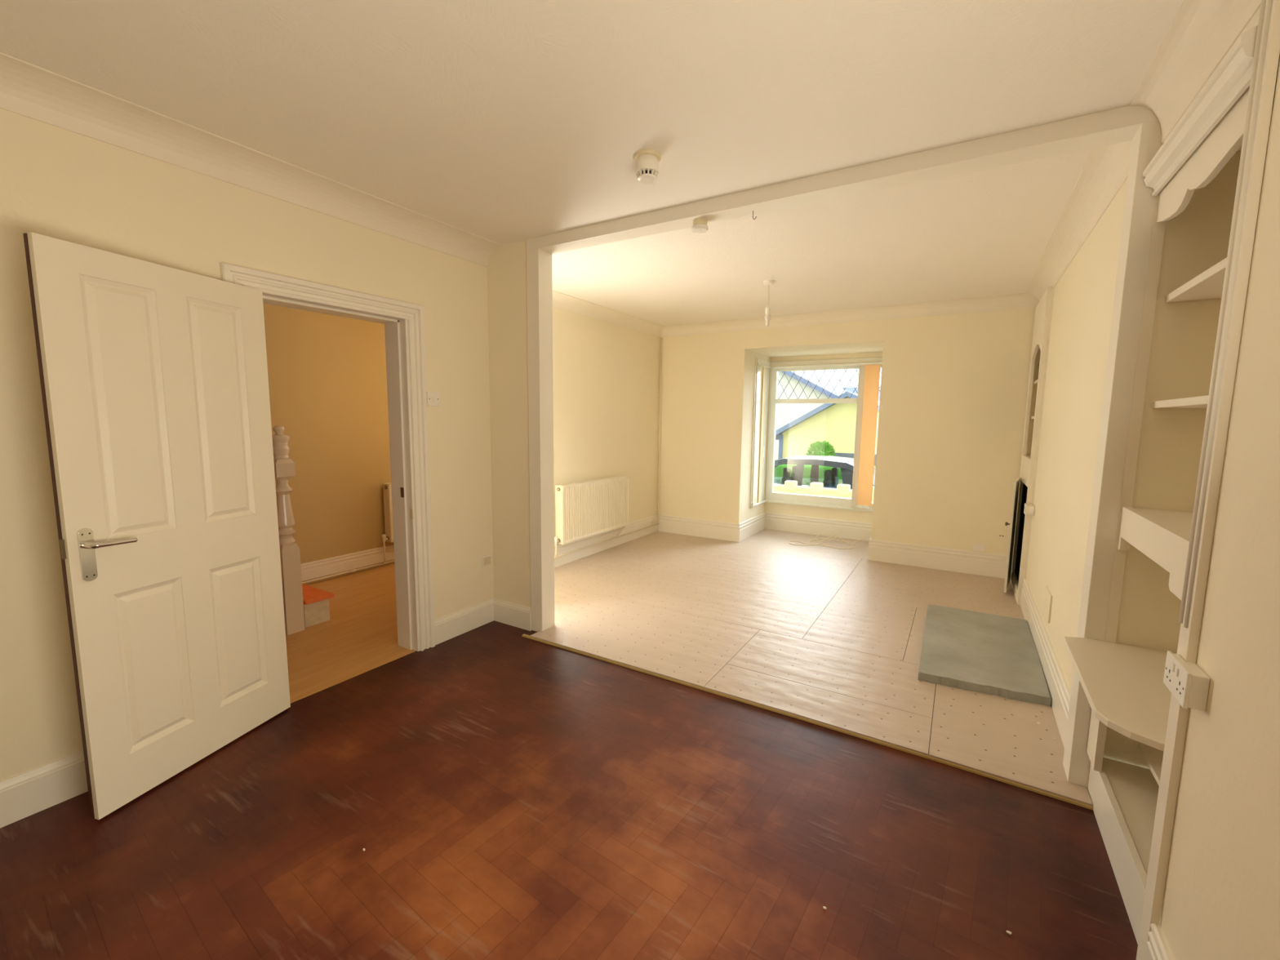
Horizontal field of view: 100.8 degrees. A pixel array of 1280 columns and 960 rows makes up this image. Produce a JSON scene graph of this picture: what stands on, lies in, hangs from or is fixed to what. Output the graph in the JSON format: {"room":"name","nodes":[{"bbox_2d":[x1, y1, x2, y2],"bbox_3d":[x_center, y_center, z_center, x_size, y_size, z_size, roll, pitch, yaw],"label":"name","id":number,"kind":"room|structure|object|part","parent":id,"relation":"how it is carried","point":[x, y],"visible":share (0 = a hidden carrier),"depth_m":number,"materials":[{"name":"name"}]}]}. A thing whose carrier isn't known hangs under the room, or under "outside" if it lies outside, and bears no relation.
{"room":"living room","nodes":[
{"label":"living room","id":0,"kind":"room"},
{"bbox_2d":[0,108,493,782],"bbox_3d":[-2.242,-0.021,1.841,0.170,2.645,4.595,5,8,31],"label":"wall","id":1,"kind":"structure","parent":0,"point":[55,182],"depth_m":2.03,"materials":[{"name":"beige paint"}]},
{"bbox_2d":[0,751,88,827],"bbox_3d":[-2.547,1.187,1.317,0.016,0.158,2.806,5,8,31],"label":"baseboard","id":2,"kind":"structure","parent":1,"relation":"attached to","point":[24,795],"depth_m":1.92,"materials":[{"name":"white paint"}]},
{"bbox_2d":[22,231,435,819],"bbox_3d":[-1.735,0.087,2.538,0.365,2.084,1.618,3,7,21],"label":"door","id":3,"kind":"structure","parent":1,"relation":"in","point":[154,379],"depth_m":2.07,"materials":[{"name":"white paint"}]},
{"bbox_3d":[-1.881,0.254,1.802,0.008,0.184,0.040,2,7,14],"label":"handle","id":4,"kind":"part","parent":3,"relation":"part of","materials":[{"name":"silver metal"}]},
{"bbox_3d":[-1.841,0.218,1.840,0.054,0.025,0.130,2,7,14],"label":"lever","id":5,"kind":"part","parent":3,"relation":"part of","materials":[{"name":"silver metal"}]},
{"bbox_3d":[-1.820,0.173,2.125,0.035,1.980,0.766,2,7,14],"label":"panel","id":6,"kind":"part","parent":3,"relation":"part of","materials":[{"name":"beige paint"}]},
{"bbox_3d":[-1.548,0.058,2.805,0.030,2.084,0.993,5,8,31],"label":"architrave","id":7,"kind":"part","parent":3,"relation":"part of","materials":[{"name":"white paint"}]},
{"bbox_3d":[-1.630,0.086,2.865,0.181,2.013,0.832,5,8,31],"label":"frame","id":8,"kind":"part","parent":3,"relation":"part of","materials":[{"name":"white paint"}]},
{"bbox_3d":[-1.421,0.074,3.176,0.030,0.060,0.016,5,8,31],"label":"strike plate","id":9,"kind":"part","parent":3,"relation":"part of","materials":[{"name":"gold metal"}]},
{"bbox_2d":[0,52,502,266],"bbox_3d":[-2.073,-1.269,1.642,0.150,0.115,4.303,5,8,31],"label":"trim","id":10,"kind":"structure","parent":1,"relation":"attached to","point":[28,90],"depth_m":2.16,"materials":[{"name":"white paint"}]},
{"bbox_2d":[426,391,439,406],"bbox_3d":[-1.259,-0.493,3.225,0.012,0.086,0.086,5,8,31],"label":"light switch","id":11,"kind":"object","parent":1,"relation":"attached to","point":[433,397],"visible":1,"depth_m":3.22,"materials":[{"name":"white plastic"}]},
{"bbox_2d":[434,598,531,644],"bbox_3d":[-1.032,0.958,3.457,0.363,0.158,0.546,5,8,31],"label":"baseboard","id":12,"kind":"structure","parent":1,"relation":"attached to","point":[450,626],"depth_m":3.61,"materials":[{"name":"white paint"}]},
{"bbox_2d":[481,554,492,567],"bbox_3d":[-1.066,0.563,3.689,0.010,0.075,0.090,5,8,31],"label":"blank plate","id":13,"kind":"object","parent":1,"relation":"attached to","point":[486,560],"visible":1,"depth_m":3.68,"materials":[{"name":"white plastic"}]},
{"bbox_2d":[262,303,394,584],"bbox_3d":[-2.400,-0.222,3.568,1.910,2.645,5.000,5,8,31],"label":"wall","id":14,"kind":"structure","parent":0,"point":[327,375],"depth_m":4.61,"materials":[{"name":"paint"}]},
{"bbox_2d":[301,544,394,581],"bbox_3d":[-3.083,0.822,4.099,0.020,0.145,4.800,5,8,31],"label":"baseboard","id":15,"kind":"structure","parent":14,"relation":"attached to","point":[319,568],"depth_m":4.77,"materials":[{"name":"white paint"}]},
{"bbox_2d":[302,560,394,583],"bbox_3d":[-3.065,0.906,4.097,0.024,0.024,4.600,5,8,31],"label":"pipe","id":16,"kind":"object","parent":14,"relation":"attached to","point":[368,566],"visible":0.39,"depth_m":4.78,"materials":[{"name":"beige metal"}]},
{"bbox_2d":[382,482,393,564],"bbox_3d":[-2.167,0.376,5.421,0.093,0.772,1.022,5,8,31],"label":"radiator","id":17,"kind":"object","parent":14,"relation":"attached to","point":[387,490],"visible":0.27,"depth_m":5.02,"materials":[{"name":"white metal"}]},
{"bbox_3d":[-2.185,0.266,5.453,0.014,0.560,0.965,5,8,31],"label":"panel","id":18,"kind":"part","parent":17,"relation":"part of","materials":[{"name":"white metal"}]},
{"bbox_3d":[-2.401,0.312,5.027,0.063,0.552,0.007,5,8,31],"label":"panel","id":19,"kind":"part","parent":17,"relation":"part of","materials":[{"name":"white metal"}]},
{"bbox_3d":[-2.119,0.271,5.413,0.016,0.560,0.965,5,8,31],"label":"panel","id":20,"kind":"part","parent":17,"relation":"part of","materials":[{"name":"white metal"}]},
{"bbox_2d":[486,240,533,631],"bbox_3d":[-1.085,-0.227,3.749,1.111,2.645,0.110,5,8,31],"label":"wall partition","id":21,"kind":"structure","parent":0,"point":[507,297],"depth_m":3.54,"materials":[{"name":"beige paint"}]},
{"bbox_2d":[526,248,555,631],"bbox_3d":[-0.650,-0.210,3.483,0.100,2.469,0.130,5,8,31],"label":"trim","id":22,"kind":"structure","parent":21,"relation":"attached to","point":[539,262],"depth_m":3.43,"materials":[{"name":"white paint"}]},
{"bbox_2d":[0,528,1137,959],"bbox_3d":[-0.345,1.113,3.309,5.650,0.140,8.454,5,8,31],"label":"floor","id":23,"kind":"structure","parent":0,"point":[506,794],"depth_m":1.98,"materials":[{"name":"brown"}]},
{"bbox_2d":[271,425,305,635],"bbox_3d":[-2.325,0.331,3.470,0.112,1.370,0.112,5,8,31],"label":"newel post","id":24,"kind":"object","parent":23,"relation":"on","point":[284,467],"visible":0.84,"depth_m":3.44,"materials":[{"name":"beige wood"}]},
{"bbox_2d":[302,583,333,627],"bbox_3d":[-2.863,0.530,3.421,0.945,0.975,1.200,5,8,31],"label":"staircase","id":25,"kind":"structure","parent":23,"relation":"on","point":[316,601],"depth_m":3.67,"materials":[{"name":"wood"}]},
{"bbox_2d":[522,633,1093,809],"bbox_3d":[0.495,1.122,2.736,2.846,0.006,0.035,5,8,31],"label":"trim","id":26,"kind":"structure","parent":23,"relation":"on","point":[1087,801],"depth_m":2.36,"materials":[{"name":"beige wood"}]},
{"bbox_2d":[788,531,871,549],"bbox_3d":[2.258,0.664,6.163,0.990,0.160,0.497,3,7,19],"label":"coiled cable","id":27,"kind":"object","parent":23,"relation":"on","point":[871,531],"visible":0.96,"depth_m":6.17,"materials":[{"name":"beige plastic"}]},
{"bbox_2d":[917,604,1051,706],"bbox_3d":[2.125,1.046,3.333,0.614,0.046,1.306,5,8,31],"label":"hearth slab","id":28,"kind":"object","parent":23,"relation":"on","point":[990,654],"visible":1,"depth_m":3.14,"materials":[{"name":"grey stone"}]},
{"bbox_2d":[1004,287,1054,604],"bbox_3d":[3.320,-0.245,4.294,0.512,2.416,0.789,5,8,31],"label":"fireplace","id":29,"kind":"object","parent":23,"relation":"on","point":[1024,487],"visible":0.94,"depth_m":4.25,"materials":[{"name":"beige paint"}]},
{"bbox_3d":[3.188,0.457,4.533,0.018,0.925,0.475,6,8,38],"label":"door panel","id":30,"kind":"part","parent":29,"relation":"part of","materials":[{"name":"black metal"}]},
{"bbox_3d":[3.174,-0.206,3.932,0.377,2.400,0.016,5,8,31],"label":"panel","id":31,"kind":"part","parent":29,"relation":"part of","materials":[{"name":"white paint"}]},
{"bbox_2d":[1062,0,1279,959],"bbox_3d":[1.666,0.081,1.527,0.520,2.405,0.851,5,8,31],"label":"shelving","id":32,"kind":"object","parent":23,"relation":"on","point":[1135,806],"visible":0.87,"depth_m":1.47,"materials":[{"name":"white paint"}]},
{"bbox_3d":[1.667,0.667,1.623,0.505,0.022,0.774,5,8,31],"label":"desk shelf","id":33,"kind":"part","parent":32,"relation":"part of","materials":[{"name":"white wood"}]},
{"bbox_3d":[1.717,1.131,1.616,0.349,0.020,0.819,5,8,31],"label":"shelf","id":34,"kind":"part","parent":32,"relation":"part of","materials":[{"name":"white wood"}]},
{"bbox_3d":[1.762,1.038,1.578,0.245,0.018,0.819,5,8,31],"label":"shelf","id":35,"kind":"part","parent":32,"relation":"part of","materials":[{"name":"white wood"}]},
{"bbox_3d":[1.736,0.163,1.506,0.337,0.024,0.829,5,8,31],"label":"shelf","id":36,"kind":"part","parent":32,"relation":"part of","materials":[{"name":"white wood"}]},
{"bbox_3d":[1.750,-0.219,1.456,0.315,0.024,0.829,5,8,31],"label":"shelf","id":37,"kind":"part","parent":32,"relation":"part of","materials":[{"name":"white wood"}]},
{"bbox_3d":[1.754,-0.582,1.414,0.315,0.026,0.829,5,8,31],"label":"shelf","id":38,"kind":"part","parent":32,"relation":"part of","materials":[{"name":"white wood"}]},
{"bbox_3d":[1.566,-0.996,1.506,0.042,0.097,0.771,5,8,31],"label":"crown moulding","id":39,"kind":"part","parent":32,"relation":"part of","materials":[{"name":"white paint"}]},
{"bbox_2d":[0,0,1184,326],"bbox_3d":[-0.017,-1.439,2.165,4.462,0.150,7.722,5,8,31],"label":"ceiling","id":40,"kind":"structure","parent":0,"point":[500,122],"depth_m":1.89,"materials":[{"name":"white paint"}]},
{"bbox_2d":[633,149,661,183],"bbox_3d":[0.031,-1.322,2.247,0.120,0.100,0.120,5,8,31],"label":"smoke detector","id":41,"kind":"object","parent":40,"relation":"attached to","point":[646,166],"visible":1,"depth_m":2.21,"materials":[{"name":"beige plastic"}]},
{"bbox_2d":[635,168,657,177],"bbox_3d":[0.030,-1.293,2.251,0.094,0.020,0.093,5,8,31],"label":"vent","id":42,"kind":"object","parent":41,"relation":"attached to","point":[639,172],"depth_m":2.22,"materials":[{"name":"white plastic"}]},
{"bbox_3d":[0.031,-1.365,2.242,0.120,0.014,0.120,5,8,31],"label":"plate","id":43,"kind":"part","parent":41,"relation":"part of","materials":[{"name":"beige plastic"}]},
{"bbox_2d":[691,217,708,233],"bbox_3d":[0.314,-1.331,2.773,0.088,0.056,0.088,5,8,31],"label":"smoke detector","id":44,"kind":"object","parent":40,"relation":"attached to","point":[700,224],"visible":1,"depth_m":2.74,"materials":[{"name":"beige plastic"}]},
{"bbox_3d":[0.314,-1.344,2.772,0.076,0.030,0.076,5,8,31],"label":"plate","id":45,"kind":"part","parent":44,"relation":"part of","materials":[{"name":"beige plastic"}]},
{"bbox_2d":[763,280,774,326],"bbox_3d":[1.029,-1.414,4.250,0.088,0.352,0.088,5,8,31],"label":"pendant light","id":46,"kind":"object","parent":40,"relation":"hanging from","point":[767,282],"visible":1,"depth_m":4.24,"materials":[{"name":"white plastic"}]},
{"bbox_3d":[1.028,-1.285,4.264,0.050,0.092,0.050,5,8,31],"label":"bulb","id":47,"kind":"part","parent":46,"relation":"part of","materials":[{"name":"white glass"}]},
{"bbox_2d":[552,306,660,537],"bbox_3d":[-0.572,-0.421,5.484,0.170,2.645,3.406,5,8,31],"label":"wall","id":48,"kind":"structure","parent":0,"point":[606,375],"depth_m":5.62,"materials":[{"name":"beige paint"}]},
{"bbox_2d":[554,475,628,557],"bbox_3d":[-0.477,0.347,5.447,0.088,0.696,1.212,5,8,31],"label":"radiator","id":49,"kind":"object","parent":48,"relation":"attached to","point":[584,509],"visible":1,"depth_m":5.32,"materials":[{"name":"white metal"}]},
{"bbox_3d":[-0.761,0.330,4.978,0.058,0.552,0.007,5,8,31],"label":"panel","id":50,"kind":"part","parent":49,"relation":"part of","materials":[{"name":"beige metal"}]},
{"bbox_3d":[-0.493,0.275,5.483,0.014,0.560,1.155,5,8,31],"label":"panel","id":51,"kind":"part","parent":49,"relation":"part of","materials":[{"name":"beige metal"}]},
{"bbox_2d":[556,475,627,486],"bbox_3d":[-0.459,0.002,5.433,0.066,0.006,1.151,5,8,31],"label":"grille","id":52,"kind":"object","parent":49,"relation":"attached to","point":[603,480],"depth_m":5.39,"materials":[{"name":"beige metal"}]},
{"bbox_2d":[554,523,658,558],"bbox_3d":[-0.538,0.637,5.414,0.044,0.124,3.015,5,8,31],"label":"pipe","id":53,"kind":"object","parent":48,"relation":"attached to","point":[619,535],"visible":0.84,"depth_m":5.74,"materials":[{"name":"beige metal"}]},
{"bbox_2d":[652,337,662,523],"bbox_3d":[0.217,-0.602,6.529,0.033,2.276,0.183,4,7,24],"label":"pipe","id":54,"kind":"object","parent":48,"relation":"attached to","point":[660,421],"visible":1,"depth_m":6.59,"materials":[{"name":"beige metal"}]},
{"bbox_2d":[554,511,871,567],"bbox_3d":[0.366,0.642,5.913,4.772,0.217,1.662,-3,7,-27],"label":"baseboard","id":55,"kind":"structure","parent":48,"relation":"attached to","point":[731,531],"depth_m":6.43,"materials":[{"name":"white paint"}]},
{"bbox_2d":[747,344,883,523],"bbox_3d":[2.126,-0.179,6.313,1.714,3.037,0.765,5,8,31],"label":"wall","id":56,"kind":"structure","parent":0,"point":[876,350],"depth_m":6.46,"materials":[{"name":"beige paint"}]},
{"bbox_2d":[750,355,882,511],"bbox_3d":[2.138,-0.549,6.284,1.614,1.822,0.645,5,8,31],"label":"window","id":57,"kind":"structure","parent":56,"relation":"in","point":[840,503],"depth_m":6.52,"materials":[{"name":"white plastic"}]},
{"bbox_2d":[751,365,766,506],"bbox_3d":[1.456,-0.525,6.434,0.191,1.690,0.043,-5,8,-39],"label":"vertical blind","id":58,"kind":"object","parent":57,"relation":"attached to","point":[763,369],"visible":1,"depth_m":6.44,"materials":[{"name":"beige fabric"}]},
{"bbox_3d":[1.385,-0.518,6.389,0.024,1.685,0.024,5,8,31],"label":"pull chain","id":59,"kind":"part","parent":58,"relation":"part of","materials":[{"name":"beige plastic"}]},
{"bbox_3d":[1.464,-0.558,6.640,0.094,1.700,0.500,5,8,31],"label":"frame","id":60,"kind":"part","parent":57,"relation":"part of","materials":[{"name":"white plastic"}]},
{"bbox_3d":[2.108,0.347,6.355,1.434,0.025,0.550,5,8,31],"label":"sill","id":61,"kind":"part","parent":57,"relation":"part of","materials":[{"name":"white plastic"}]},
{"bbox_3d":[2.139,-1.393,6.171,1.434,0.080,0.510,5,8,31],"label":"head moulding","id":62,"kind":"part","parent":57,"relation":"part of","materials":[{"name":"white paint"}]},
{"bbox_2d":[773,362,882,508],"bbox_3d":[2.252,-0.543,6.424,1.340,1.687,0.077,5,8,31],"label":"vertical blind","id":63,"kind":"object","parent":57,"relation":"attached to","point":[872,374],"visible":0.99,"depth_m":6.15,"materials":[{"name":"fabric"}]},
{"bbox_3d":[2.264,-1.369,6.333,1.340,0.024,0.040,5,8,31],"label":"head rail","id":64,"kind":"part","parent":63,"relation":"part of","materials":[{"name":"white plastic"}]},
{"bbox_2d":[657,307,1040,577],"bbox_3d":[2.060,-0.491,5.700,4.432,2.795,0.288,5,8,31],"label":"wall","id":65,"kind":"structure","parent":0,"point":[953,391],"depth_m":5.18,"materials":[{"name":"beige paint"}]},
{"bbox_2d":[552,290,1039,337],"bbox_3d":[1.045,-1.532,4.204,3.757,0.107,3.117,5,8,31],"label":"trim","id":66,"kind":"structure","parent":65,"relation":"attached to","point":[562,301],"depth_m":5.29,"materials":[{"name":"white paint"}]},
{"bbox_2d":[867,537,1007,578],"bbox_3d":[3.002,0.736,5.361,1.213,0.217,0.508,5,8,31],"label":"baseboard","id":67,"kind":"structure","parent":65,"relation":"attached to","point":[987,564],"depth_m":5.13,"materials":[{"name":"white paint"}]},
{"bbox_2d":[971,543,986,551],"bbox_3d":[3.177,0.636,4.964,0.110,0.068,0.006,5,8,31],"label":"blank plate","id":68,"kind":"object","parent":65,"relation":"attached to","point":[975,547],"visible":1,"depth_m":4.96,"materials":[{"name":"white plastic"}]},
{"bbox_2d":[841,386,880,395],"bbox_3d":[20.035,-4.273,37.907,13.900,4.850,6.800,5,8,31],"label":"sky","id":69,"kind":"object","parent":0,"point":[849,389],"visible":0.02,"depth_m":39.67,"materials":[{"name":"white"}]},
{"bbox_2d":[1026,60,1279,959],"bbox_3d":[1.442,0.124,0.955,0.505,2.645,6.900,5,8,31],"label":"wall","id":70,"kind":"structure","parent":0,"point":[1221,900],"depth_m":1.15,"materials":[{"name":"beige paint"}]},
{"bbox_2d":[1023,502,1035,515],"bbox_3d":[2.955,0.224,4.018,0.056,0.077,0.131,5,8,31],"label":"socket","id":71,"kind":"object","parent":70,"relation":"attached to","point":[1028,509],"visible":1,"depth_m":3.97,"materials":[{"name":"white plastic"}]},
{"bbox_3d":[2.937,0.223,4.029,0.008,0.077,0.131,5,8,31],"label":"plate","id":72,"kind":"part","parent":71,"relation":"part of","materials":[{"name":"white plastic"}]},
{"bbox_2d":[1020,578,1071,747],"bbox_3d":[2.404,0.982,3.170,0.020,0.215,2.295,5,8,31],"label":"baseboard","id":73,"kind":"structure","parent":70,"relation":"attached to","point":[1060,691],"depth_m":2.83,"materials":[{"name":"white paint"}]},
{"bbox_2d":[1043,586,1052,623],"bbox_3d":[2.393,0.725,3.105,0.008,0.160,0.240,5,8,31],"label":"air vent","id":74,"kind":"object","parent":70,"relation":"in","point":[1048,597],"visible":1,"depth_m":3.08,"materials":[{"name":"beige paint"}]},
{"bbox_2d":[1025,140,1131,301],"bbox_3d":[2.593,-1.403,3.269,0.130,0.115,3.117,5,8,31],"label":"trim","id":75,"kind":"structure","parent":70,"relation":"attached to","point":[1104,172],"depth_m":2.65,"materials":[{"name":"white paint"}]},
{"bbox_2d":[1062,120,1162,787],"bbox_3d":[1.797,-0.049,2.001,0.092,2.533,0.130,5,8,31],"label":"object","id":76,"kind":"structure","parent":70,"relation":"attached to","point":[1140,204],"depth_m":1.95,"materials":[{"name":"white paint"}]},
{"bbox_2d":[1144,923,1173,959],"bbox_3d":[0.418,1.378,-0.101,0.020,0.172,3.451,5,8,31],"label":"baseboard","id":77,"kind":"structure","parent":70,"relation":"attached to","point":[1157,948],"depth_m":1.32,"materials":[{"name":"white paint"}]},
{"bbox_2d":[1163,650,1209,711],"bbox_3d":[1.306,0.480,1.268,0.042,0.086,0.146,5,8,31],"label":"socket","id":78,"kind":"object","parent":70,"relation":"attached to","point":[1188,684],"visible":1,"depth_m":1.23,"materials":[{"name":"white plastic"}]},
{"bbox_3d":[1.294,0.479,1.275,0.008,0.086,0.146,5,8,31],"label":"plate","id":79,"kind":"part","parent":78,"relation":"part of","materials":[{"name":"white plastic"}]},
{"bbox_2d":[1129,0,1261,143],"bbox_3d":[0.631,-1.032,0.004,0.100,0.150,4.293,5,8,31],"label":"trim","id":80,"kind":"structure","parent":70,"relation":"attached to","point":[1202,33],"depth_m":1.50,"materials":[{"name":"white paint"}]},
{"bbox_2d":[1102,151,1240,768],"bbox_3d":[1.988,0.022,1.892,0.355,2.645,0.110,5,8,31],"label":"wall","id":81,"kind":"structure","parent":0,"point":[1184,336],"depth_m":1.86,"materials":[{"name":"beige paint"}]},
{"bbox_2d":[1162,7,1260,151],"bbox_3d":[1.740,-1.142,1.356,0.386,0.215,0.843,5,8,31],"label":"wall","id":82,"kind":"structure","parent":0,"point":[1254,21],"depth_m":1.25,"materials":[{"name":"white paint"}]},
{"bbox_2d":[526,105,1157,253],"bbox_3d":[0.572,-1.373,2.608,2.930,0.070,0.130,5,8,31],"label":"ceiling beam","id":83,"kind":"structure","parent":82,"relation":"attached to","point":[1118,125],"depth_m":2.27,"materials":[{"name":"white paint"}]},
{"bbox_3d":[13.114,-0.994,31.255,70.000,0.300,53.100,5,8,31],"label":"floor","id":84,"kind":"structure","parent":0,"visible":0},
{"bbox_2d":[774,370,846,460],"bbox_3d":[6.358,-3.764,28.619,12.000,5.650,8.700,5,8,31],"label":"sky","id":85,"kind":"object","parent":84,"relation":"on","point":[786,413],"visible":0.09,"depth_m":23.72,"materials":[{"name":"cream painted render"},{"name":"blue grey slate"}]},
{"bbox_2d":[805,440,835,456],"bbox_3d":[5.296,-0.305,15.575,0.916,1.740,0.818,5,8,31],"label":"bush","id":86,"kind":"object","parent":84,"relation":"on","point":[819,448],"visible":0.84,"depth_m":15.34,"materials":[{"name":"green plant"}]},
{"bbox_2d":[773,480,874,502],"bbox_3d":[2.989,0.675,8.913,10.000,1.265,0.160,5,8,31],"label":"wall","id":87,"kind":"structure","parent":84,"relation":"on","point":[842,491],"depth_m":8.81,"materials":[{"name":"white paint"}]},
{"bbox_2d":[773,455,875,489],"bbox_3d":[3.593,0.188,12.189,4.177,1.497,1.900,5,8,31],"label":"car","id":88,"kind":"object","parent":84,"relation":"on","point":[832,471],"visible":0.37,"depth_m":11.26,"materials":[{"name":"silver metal"}]},
{"bbox_2d":[775,391,879,459],"bbox_3d":[7.096,-1.465,19.316,3.480,3.229,5.150,5,8,31],"label":"house","id":89,"kind":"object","parent":84,"relation":"on","point":[834,424],"visible":0.39,"depth_m":17.27,"materials":[{"name":"yellow painted render"},{"name":"blue grey slate"}]},
{"bbox_2d":[833,453,875,466],"bbox_3d":[6.978,-0.060,15.317,2.700,1.350,0.080,5,8,31],"label":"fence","id":90,"kind":"object","parent":84,"relation":"on","point":[841,455],"visible":0.02,"depth_m":15.70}
]}

